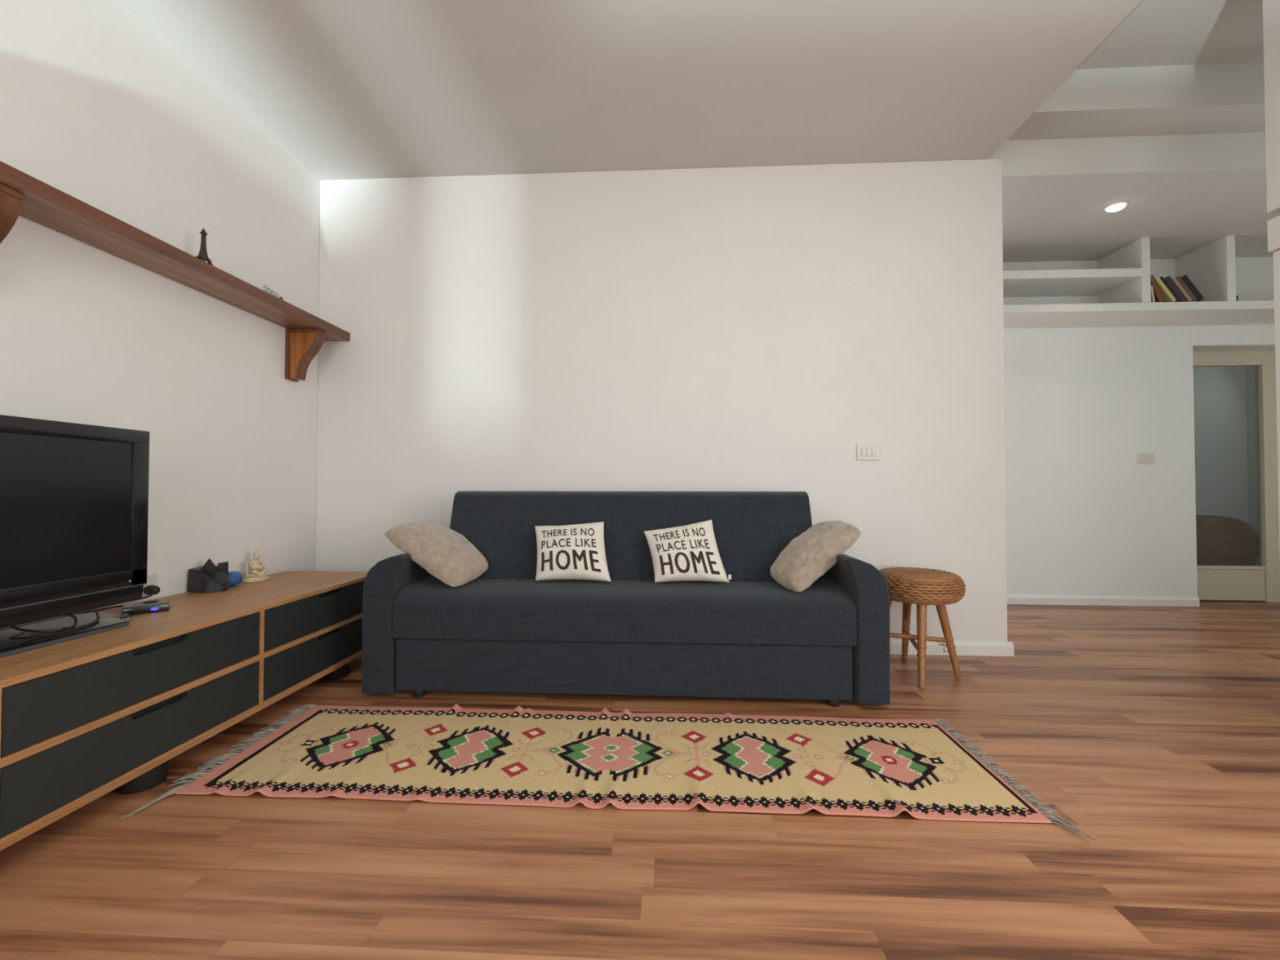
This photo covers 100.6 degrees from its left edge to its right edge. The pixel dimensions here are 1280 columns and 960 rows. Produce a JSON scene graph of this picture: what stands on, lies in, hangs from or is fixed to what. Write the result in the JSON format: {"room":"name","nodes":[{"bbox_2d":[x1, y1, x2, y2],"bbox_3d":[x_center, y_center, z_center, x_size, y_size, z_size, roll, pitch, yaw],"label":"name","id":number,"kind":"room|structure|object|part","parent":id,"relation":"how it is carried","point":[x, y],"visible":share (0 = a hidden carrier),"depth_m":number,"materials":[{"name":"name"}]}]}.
{"room":"living room","nodes":[
{"label":"living room","id":0,"kind":"room"},
{"bbox_2d":[0,0,319,629],"bbox_3d":[-2.111,-0.695,0.412,0.120,3.200,5.770,0,-1,3],"label":"wall","id":1,"kind":"structure","parent":0,"point":[96,107],"depth_m":2.19,"materials":[{"name":"white paint"}]},
{"bbox_2d":[139,573,160,599],"bbox_3d":[-1.926,0.416,2.051,0.074,0.082,0.186,0,-1,3],"label":"wall socket","id":2,"kind":"object","parent":1,"relation":"attached to","point":[151,588],"visible":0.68,"depth_m":2.09,"materials":[{"name":"plastic"}]},
{"bbox_3d":[-1.905,0.444,2.023,0.021,0.025,0.135,0,-1,10],"label":"cord","id":3,"kind":"part","parent":2,"relation":"part of","materials":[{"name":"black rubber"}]},
{"bbox_3d":[-1.954,0.416,2.101,0.012,0.082,0.090,0,-1,3],"label":"plate","id":4,"kind":"part","parent":2,"relation":"part of","materials":[{"name":"plastic"}]},
{"bbox_2d":[0,160,350,382],"bbox_3d":[-1.871,-0.726,1.898,0.197,0.325,2.464,0,-1,3],"label":"wooden shelf","id":5,"kind":"object","parent":1,"relation":"attached to","point":[22,194],"visible":1,"depth_m":1.99,"materials":[{"name":"brown wood"}]},
{"bbox_2d":[195,228,213,265],"bbox_3d":[-1.837,-0.970,2.236,0.069,0.181,0.069,0,-1,3],"label":"tower","id":6,"kind":"object","parent":5,"relation":"on","point":[202,255],"visible":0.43,"depth_m":2.23,"materials":[{"name":"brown metal"}]},
{"bbox_3d":[-1.816,-0.906,2.254,0.037,0.056,0.018,1,-1,-42],"label":"leg","id":7,"kind":"part","parent":6,"relation":"part of","materials":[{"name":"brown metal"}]},
{"bbox_2d":[262,284,284,300],"bbox_3d":[-1.753,-0.895,2.540,0.015,0.037,0.130,0,-1,3],"label":"ornament","id":8,"kind":"object","parent":5,"relation":"on","point":[265,286],"visible":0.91,"depth_m":2.53,"materials":[{"name":"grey metal"}]},
{"bbox_3d":[-1.907,-0.682,2.910,0.017,0.274,0.084,0,-1,3],"label":"wall plate","id":9,"kind":"part","parent":5,"relation":"part of","materials":[{"name":"brown wood"}]},
{"bbox_2d":[0,600,1279,959],"bbox_3d":[1.950,0.941,1.530,8.070,0.020,8.500,0,-1,3],"label":"floor","id":10,"kind":"structure","parent":0,"point":[1153,731],"depth_m":1.29,"materials":[{"name":"laminate"}]},
{"bbox_2d":[0,570,368,850],"bbox_3d":[-1.712,0.699,1.637,0.536,0.460,2.440,0,-1,3],"label":"media console","id":11,"kind":"object","parent":10,"relation":"on","point":[83,719],"visible":0.93,"depth_m":1.60,"materials":[{"name":"brown wood"}]},
{"bbox_2d":[0,604,122,630],"bbox_3d":[-1.954,0.460,1.649,0.092,0.014,0.696,0,-1,12],"label":"cable","id":12,"kind":"object","parent":11,"relation":"on","point":[118,606],"visible":0.41,"depth_m":1.85,"materials":[{"name":"black plastic"}]},
{"bbox_2d":[0,414,149,657],"bbox_3d":[-1.803,0.144,1.467,0.282,0.643,0.784,0,-1,3],"label":"television","id":13,"kind":"object","parent":11,"relation":"on","point":[74,496],"visible":1,"depth_m":1.61,"materials":[{"name":"black plastic"}]},
{"bbox_2d":[10,613,77,632],"bbox_3d":[-1.839,0.441,1.641,0.221,0.030,0.138,-1,-1,34],"label":"cable","id":14,"kind":"object","parent":13,"relation":"on","point":[74,617],"visible":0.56,"depth_m":1.58,"materials":[{"name":"black rubber"}]},
{"bbox_2d":[19,611,99,644],"bbox_3d":[-1.752,0.451,1.653,0.072,0.009,0.380,1,-1,-23],"label":"cable","id":15,"kind":"object","parent":13,"relation":"on","point":[97,614],"visible":1,"depth_m":1.57,"materials":[{"name":"black rubber"}]},
{"bbox_3d":[-1.458,0.751,1.605,0.018,0.159,0.771,0,-1,3],"label":"drawer","id":16,"kind":"part","parent":11,"relation":"part of","materials":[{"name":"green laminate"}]},
{"bbox_3d":[-1.458,0.567,1.609,0.018,0.156,0.771,0,-1,3],"label":"drawer","id":17,"kind":"part","parent":11,"relation":"part of","materials":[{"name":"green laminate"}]},
{"bbox_2d":[121,599,169,614],"bbox_3d":[-1.787,0.460,1.922,0.124,0.024,0.112,1,-1,-43],"label":"box","id":18,"kind":"object","parent":11,"relation":"on","point":[159,605],"visible":0.97,"depth_m":1.90,"materials":[{"name":"black plastic"}]},
{"bbox_2d":[187,558,231,593],"bbox_3d":[-1.870,0.410,2.309,0.160,0.142,0.102,0,-1,15],"label":"ornament","id":19,"kind":"object","parent":11,"relation":"on","point":[208,578],"visible":1,"depth_m":2.28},
{"bbox_2d":[228,571,243,586],"bbox_3d":[-1.858,0.450,2.420,0.078,0.067,0.098,0,-1,3],"label":"ball","id":20,"kind":"object","parent":11,"relation":"on","point":[236,578],"visible":0.7,"depth_m":2.40,"materials":[{"name":"rubber"}]},
{"bbox_2d":[241,550,270,582],"bbox_3d":[-1.859,0.411,2.571,0.096,0.150,0.143,0,-1,3],"label":"figurine","id":21,"kind":"object","parent":11,"relation":"on","point":[256,575],"visible":1,"depth_m":2.55,"materials":[{"name":"beige ceramic"}]},
{"bbox_3d":[-1.414,0.766,2.417,0.018,0.159,0.807,0,-1,3],"label":"drawer","id":22,"kind":"part","parent":11,"relation":"part of","materials":[{"name":"green laminate"}]},
{"bbox_3d":[-1.414,0.583,2.421,0.018,0.156,0.807,0,-1,3],"label":"drawer","id":23,"kind":"part","parent":11,"relation":"part of","materials":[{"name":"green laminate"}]},
{"bbox_2d":[120,703,1096,842],"bbox_3d":[-0.120,0.919,1.782,2.634,0.026,0.814,0,-1,3],"label":"rug","id":24,"kind":"object","parent":10,"relation":"on","point":[625,759],"visible":1,"depth_m":1.74,"materials":[{"name":"fabric"}]},
{"bbox_2d":[361,491,889,706],"bbox_3d":[-0.070,0.502,2.595,2.236,0.893,0.717,0,-1,3],"label":"sofa","id":25,"kind":"object","parent":10,"relation":"on","point":[504,629],"visible":0.86,"depth_m":2.27,"materials":[{"name":"fabric"}]},
{"bbox_3d":[-1.098,0.630,2.648,0.177,0.596,0.717,0,-1,3],"label":"armrest","id":26,"kind":"part","parent":25,"relation":"part of","materials":[{"name":"fabric"}]},
{"bbox_2d":[384,520,488,586],"bbox_3d":[-0.940,0.337,2.515,0.411,0.279,0.343,0,-1,22],"label":"cushion","id":27,"kind":"object","parent":25,"relation":"on","point":[445,553],"visible":1,"depth_m":2.41,"materials":[{"name":"beige fabric"}]},
{"bbox_2d":[534,521,611,582],"bbox_3d":[-0.324,0.334,2.503,0.393,0.265,0.182,0,-1,3],"label":"cushion","id":28,"kind":"object","parent":25,"relation":"on","point":[575,551],"visible":1,"depth_m":2.45,"materials":[{"name":"beige fabric"}]},
{"bbox_3d":[-0.089,0.801,2.269,1.938,0.220,0.048,0,-1,3],"label":"storage panel","id":29,"kind":"part","parent":25,"relation":"part of","materials":[{"name":"fabric"}]},
{"bbox_2d":[392,574,856,645],"bbox_3d":[-0.076,0.580,2.478,1.969,0.217,0.479,0,-1,3],"label":"seat cushion","id":30,"kind":"object","parent":25,"relation":"on","point":[486,609],"depth_m":2.26,"materials":[{"name":"fabric"}]},
{"bbox_3d":[-0.071,0.797,2.581,1.956,0.213,0.625,0,-1,3],"label":"frame","id":31,"kind":"part","parent":25,"relation":"part of","materials":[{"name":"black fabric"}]},
{"bbox_3d":[-0.060,0.284,2.725,1.822,0.453,0.435,0,-1,3],"label":"backrest","id":32,"kind":"part","parent":25,"relation":"part of","materials":[{"name":"fabric"}]},
{"bbox_2d":[644,520,731,582],"bbox_3d":[0.214,0.328,2.475,0.401,0.276,0.183,0,-1,3],"label":"cushion","id":33,"kind":"object","parent":25,"relation":"on","point":[687,553],"visible":1,"depth_m":2.42,"materials":[{"name":"beige fabric"}]},
{"bbox_2d":[769,520,861,591],"bbox_3d":[0.801,0.334,2.437,0.423,0.292,0.256,1,-1,-27],"label":"cushion","id":34,"kind":"object","parent":25,"relation":"on","point":[807,557],"visible":1,"depth_m":2.35,"materials":[{"name":"beige fabric"}]},
{"bbox_3d":[0.958,0.628,2.537,0.177,0.600,0.717,0,-1,3],"label":"armrest","id":35,"kind":"part","parent":25,"relation":"part of","materials":[{"name":"fabric"}]},
{"bbox_2d":[878,567,965,688],"bbox_3d":[1.368,0.703,2.618,0.410,0.503,0.412,0,-1,-18],"label":"wicker stool","id":36,"kind":"object","parent":10,"relation":"on","point":[922,587],"visible":0.91,"depth_m":2.49,"materials":[{"name":"wicker"}]},
{"bbox_3d":[1.388,0.762,2.770,0.044,0.390,0.154,0,-1,18],"label":"leg","id":37,"kind":"part","parent":36,"relation":"part of","materials":[{"name":"wood"}]},
{"bbox_3d":[1.305,0.756,2.461,0.044,0.387,0.117,-1,-1,30],"label":"leg","id":38,"kind":"part","parent":36,"relation":"part of","materials":[{"name":"wood"}]},
{"bbox_3d":[1.368,0.518,2.621,0.411,0.132,0.411,0,-1,3],"label":"seat","id":39,"kind":"part","parent":36,"relation":"part of","materials":[{"name":"wicker"}]},
{"bbox_3d":[1.497,0.759,2.589,0.118,0.387,0.044,0,-1,11],"label":"leg","id":40,"kind":"part","parent":36,"relation":"part of","materials":[{"name":"wood"}]},
{"bbox_2d":[315,158,1007,641],"bbox_3d":[0.056,-0.413,3.104,3.918,2.742,0.152,0,-1,3],"label":"wall","id":41,"kind":"structure","parent":0,"point":[741,328],"depth_m":3.02,"materials":[{"name":"white paint"}]},
{"bbox_2d":[856,444,880,460],"bbox_3d":[1.270,-0.155,2.950,0.129,0.089,0.014,0,-1,3],"label":"light switch","id":42,"kind":"object","parent":41,"relation":"attached to","point":[864,451],"visible":1,"depth_m":2.95,"materials":[{"name":"plastic"}]},
{"bbox_3d":[1.270,-0.155,2.948,0.080,0.048,0.002,0,-1,3],"label":"frame","id":43,"kind":"part","parent":42,"relation":"part of","materials":[{"name":"white plastic"}]},
{"bbox_2d":[889,640,1013,656],"bbox_3d":[0.065,0.921,3.070,3.940,0.074,0.168,0,-1,3],"label":"baseboard","id":44,"kind":"structure","parent":41,"relation":"attached to","point":[962,647],"depth_m":2.90,"materials":[{"name":"white wood"}]},
{"bbox_2d":[118,0,1279,262],"bbox_3d":[1.708,-2.095,0.939,7.690,0.572,7.180,0,-1,3],"label":"ceiling","id":45,"kind":"structure","parent":0,"point":[351,89],"depth_m":2.47,"materials":[{"name":"white paint"}]},
{"bbox_2d":[1103,200,1128,212],"bbox_3d":[3.058,-1.747,3.414,0.120,0.028,0.120,0,-1,3],"label":"recessed light","id":46,"kind":"object","parent":45,"relation":"in","point":[1115,206],"visible":1,"depth_m":3.39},
{"bbox_2d":[1003,256,1275,596],"bbox_3d":[3.187,-0.466,4.324,5.100,2.900,0.200,0,-1,3],"label":"wall","id":47,"kind":"structure","parent":0,"point":[1083,517],"depth_m":4.19,"materials":[{"name":"white paint"}]},
{"bbox_2d":[1006,595,1199,606],"bbox_3d":[2.487,0.947,4.227,3.712,0.070,0.016,0,-1,3],"label":"baseboard","id":48,"kind":"structure","parent":47,"relation":"attached to","point":[1011,599],"depth_m":4.16,"materials":[{"name":"white wood"}]},
{"bbox_2d":[1003,235,1274,328],"bbox_3d":[3.122,-1.483,4.051,4.960,0.532,0.390,0,-1,3],"label":"wall shelf","id":49,"kind":"object","parent":47,"relation":"attached to","point":[1122,282],"visible":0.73,"depth_m":3.90,"materials":[{"name":"white paint"}]},
{"bbox_2d":[1151,284,1155,302],"bbox_3d":[3.701,-1.341,3.898,0.029,0.125,0.138,0,-1,3],"label":"book","id":50,"kind":"object","parent":49,"relation":"on","point":[1153,300],"visible":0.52,"depth_m":3.83,"materials":[{"name":"white paper"}]},
{"bbox_2d":[1150,275,1163,302],"bbox_3d":[3.725,-1.379,3.898,0.096,0.202,0.138,0,-1,3],"label":"book","id":51,"kind":"object","parent":49,"relation":"on","point":[1157,297],"visible":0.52,"depth_m":3.83,"materials":[{"name":"brown paper"}]},
{"bbox_2d":[1154,276,1176,302],"bbox_3d":[3.791,-1.372,3.894,0.143,0.189,0.138,0,-1,3],"label":"book","id":52,"kind":"object","parent":49,"relation":"on","point":[1166,294],"visible":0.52,"depth_m":3.83,"materials":[{"name":"yellow paper"}]},
{"bbox_2d":[1159,275,1180,302],"bbox_3d":[3.821,-1.373,3.893,0.141,0.190,0.138,0,-1,3],"label":"book","id":53,"kind":"object","parent":49,"relation":"on","point":[1162,278],"visible":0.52,"depth_m":3.82,"materials":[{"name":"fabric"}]},
{"bbox_2d":[1164,275,1186,302],"bbox_3d":[3.859,-1.374,3.891,0.151,0.192,0.138,0,-1,3],"label":"book","id":54,"kind":"object","parent":49,"relation":"on","point":[1168,279],"visible":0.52,"depth_m":3.82,"materials":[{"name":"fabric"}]},
{"bbox_2d":[1171,277,1192,302],"bbox_3d":[3.903,-1.369,3.888,0.136,0.181,0.138,0,-1,3],"label":"book","id":55,"kind":"object","parent":49,"relation":"on","point":[1188,299],"visible":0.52,"depth_m":3.82,"materials":[{"name":"beige paper"}]},
{"bbox_2d":[1175,276,1197,302],"bbox_3d":[3.933,-1.371,3.886,0.142,0.186,0.138,0,-1,3],"label":"book","id":56,"kind":"object","parent":49,"relation":"on","point":[1179,279],"visible":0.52,"depth_m":3.82,"materials":[{"name":"brown paper"}]},
{"bbox_2d":[1180,275,1204,302],"bbox_3d":[3.974,-1.376,3.884,0.154,0.197,0.138,0,-1,3],"label":"book","id":57,"kind":"object","parent":49,"relation":"on","point":[1186,280],"visible":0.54,"depth_m":3.81,"materials":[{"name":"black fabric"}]},
{"bbox_2d":[1136,453,1154,463],"bbox_3d":[3.970,-0.170,4.170,0.130,0.077,0.014,0,-1,3],"label":"light switch","id":58,"kind":"object","parent":47,"relation":"attached to","point":[1140,458],"visible":1,"depth_m":4.17,"materials":[{"name":"plastic"}]},
{"bbox_3d":[3.970,-0.170,4.167,0.081,0.042,0.002,0,-1,3],"label":"frame","id":59,"kind":"part","parent":58,"relation":"part of","materials":[{"name":"white plastic"}]},
{"bbox_2d":[1192,350,1279,602],"bbox_3d":[5.045,-0.033,4.309,1.388,2.038,0.055,0,-1,3],"label":"door","id":60,"kind":"structure","parent":47,"relation":"in","point":[1235,403],"depth_m":4.32,"materials":[{"name":"white paint"}]},
{"bbox_3d":[4.720,-0.114,4.336,0.660,1.660,0.005,0,-1,3],"label":"glass pane","id":61,"kind":"part","parent":60,"relation":"part of","materials":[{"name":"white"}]},
{"bbox_3d":[4.695,0.835,4.315,0.688,0.278,0.048,0,-1,3],"label":"rail","id":62,"kind":"part","parent":60,"relation":"part of","materials":[{"name":"white paint"}]},
{"bbox_2d":[1075,0,1263,69],"bbox_3d":[3.645,-2.329,0.016,3.722,0.136,5.537,0,-1,3],"label":"ceiling","id":63,"kind":"structure","parent":0,"point":[1156,33],"depth_m":2.65,"materials":[{"name":"white paint"}]},
{"bbox_2d":[1007,62,1265,140],"bbox_3d":[3.800,-2.162,2.894,3.722,0.361,0.233,0,-1,3],"label":"beam","id":64,"kind":"structure","parent":63,"relation":"attached to","point":[1210,98],"depth_m":2.85,"materials":[{"name":"white paint"}]},
{"bbox_2d":[1262,0,1279,553],"bbox_3d":[2.488,-0.753,-0.298,0.200,3.300,4.845,0,-1,3],"label":"wall","id":65,"kind":"structure","parent":0,"point":[1271,8],"depth_m":2.11,"materials":[{"name":"white paint"}]}
]}

